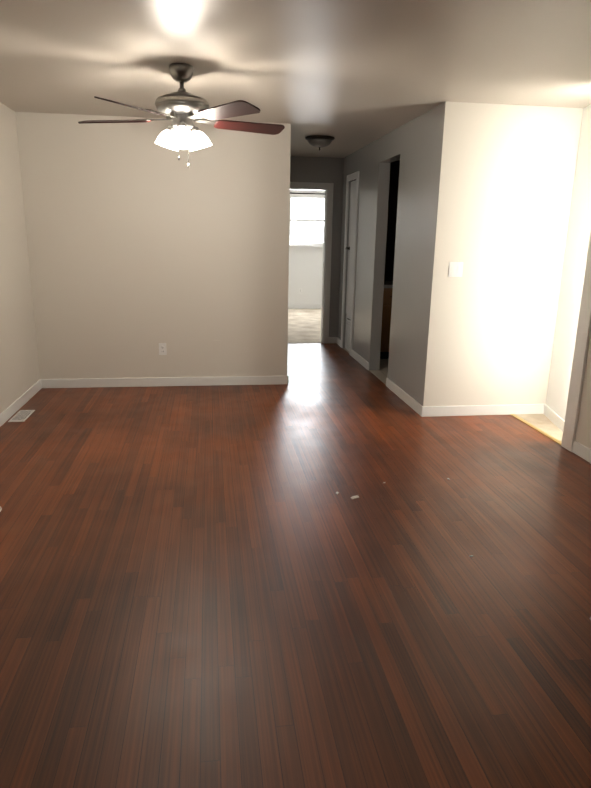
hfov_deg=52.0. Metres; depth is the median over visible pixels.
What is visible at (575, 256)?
wall
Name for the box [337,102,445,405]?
wall
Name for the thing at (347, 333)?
air vent
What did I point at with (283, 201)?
wall
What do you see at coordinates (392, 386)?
baseboard
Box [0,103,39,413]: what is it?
wall
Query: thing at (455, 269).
switch plate
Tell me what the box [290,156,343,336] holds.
wall
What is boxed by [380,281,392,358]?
base cabinet
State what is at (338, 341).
baseboard
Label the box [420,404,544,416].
baseboard
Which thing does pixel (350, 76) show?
ceiling
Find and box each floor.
[0,343,590,787]
[288,309,320,343]
[343,348,388,384]
[515,414,562,441]
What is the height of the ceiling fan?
0.583 m
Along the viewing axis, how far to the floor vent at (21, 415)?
4.90 m
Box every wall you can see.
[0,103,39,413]
[15,112,277,378]
[275,123,290,375]
[288,190,324,303]
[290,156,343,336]
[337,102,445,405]
[423,101,582,405]
[546,104,590,420]
[575,332,590,448]
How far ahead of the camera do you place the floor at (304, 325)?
9.99 m
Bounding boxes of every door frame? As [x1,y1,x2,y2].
[290,182,333,342]
[561,231,590,451]
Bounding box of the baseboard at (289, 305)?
[288,304,321,307]
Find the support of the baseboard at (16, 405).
attached to the wall at (19, 371)
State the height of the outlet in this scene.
0.116 m
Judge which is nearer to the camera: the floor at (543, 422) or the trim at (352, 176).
the floor at (543, 422)
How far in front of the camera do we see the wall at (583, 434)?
4.17 m
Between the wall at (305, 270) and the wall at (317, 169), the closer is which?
the wall at (317, 169)
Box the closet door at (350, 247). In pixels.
[345,180,355,315]
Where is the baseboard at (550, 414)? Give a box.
[543,404,563,431]
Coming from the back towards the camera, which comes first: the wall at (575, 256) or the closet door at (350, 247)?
the closet door at (350, 247)
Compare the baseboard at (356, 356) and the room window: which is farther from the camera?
the room window
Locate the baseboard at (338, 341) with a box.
[336,337,340,345]
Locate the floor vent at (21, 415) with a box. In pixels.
[8,410,34,421]
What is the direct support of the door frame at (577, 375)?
attached to the wall at (583, 434)
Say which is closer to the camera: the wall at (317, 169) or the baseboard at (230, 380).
the baseboard at (230, 380)
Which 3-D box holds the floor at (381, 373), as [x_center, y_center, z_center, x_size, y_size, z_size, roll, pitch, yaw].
[1.909,-0.275,7.022,2.200,0.052,3.420,-1,15,-8]
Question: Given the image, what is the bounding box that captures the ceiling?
[0,0,590,159]
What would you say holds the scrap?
on the floor at (216, 587)
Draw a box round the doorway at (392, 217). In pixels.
[384,160,399,280]
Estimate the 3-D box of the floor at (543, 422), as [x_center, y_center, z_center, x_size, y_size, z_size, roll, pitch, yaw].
[2.687,0.435,4.387,1.410,0.050,1.960,-1,15,-8]
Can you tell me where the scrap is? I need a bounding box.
[336,478,590,619]
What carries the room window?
in the wall at (305, 270)
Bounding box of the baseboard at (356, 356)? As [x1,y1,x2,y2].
[351,349,368,369]
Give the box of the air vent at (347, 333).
[345,314,350,350]
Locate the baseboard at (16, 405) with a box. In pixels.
[0,379,43,426]
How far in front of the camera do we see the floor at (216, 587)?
2.57 m
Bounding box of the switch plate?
[448,262,462,276]
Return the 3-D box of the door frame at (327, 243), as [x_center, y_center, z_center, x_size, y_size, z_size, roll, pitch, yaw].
[0.031,-1.743,8.201,0.890,2.125,0.138,-1,15,-8]
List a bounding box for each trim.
[340,171,359,355]
[510,414,561,444]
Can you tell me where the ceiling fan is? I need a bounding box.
[78,63,284,167]
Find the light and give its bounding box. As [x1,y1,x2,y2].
[305,135,334,150]
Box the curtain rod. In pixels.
[290,192,324,194]
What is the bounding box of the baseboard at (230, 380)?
[44,374,288,387]
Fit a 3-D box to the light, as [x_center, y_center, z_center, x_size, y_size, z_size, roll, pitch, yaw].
[0.252,-2.591,6.282,0.310,0.128,0.310,-1,15,-8]
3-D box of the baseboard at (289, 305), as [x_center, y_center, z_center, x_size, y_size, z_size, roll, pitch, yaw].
[-0.263,-1.772,12.270,4.000,0.088,0.013,-1,15,-8]
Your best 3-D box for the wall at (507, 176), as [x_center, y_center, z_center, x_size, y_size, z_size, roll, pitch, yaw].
[2.175,-1.026,5.011,2.200,2.440,0.120,-1,15,-8]
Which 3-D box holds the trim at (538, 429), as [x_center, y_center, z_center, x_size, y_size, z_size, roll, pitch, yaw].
[1.920,0.278,4.820,0.040,0.007,0.810,-1,15,-8]
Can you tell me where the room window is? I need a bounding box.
[289,191,324,250]
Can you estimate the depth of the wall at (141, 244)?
5.62 m
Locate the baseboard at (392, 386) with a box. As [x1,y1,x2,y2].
[386,378,419,414]
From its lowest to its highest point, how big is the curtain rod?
0.016 m
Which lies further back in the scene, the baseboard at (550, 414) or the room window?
the room window
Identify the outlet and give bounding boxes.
[159,343,166,354]

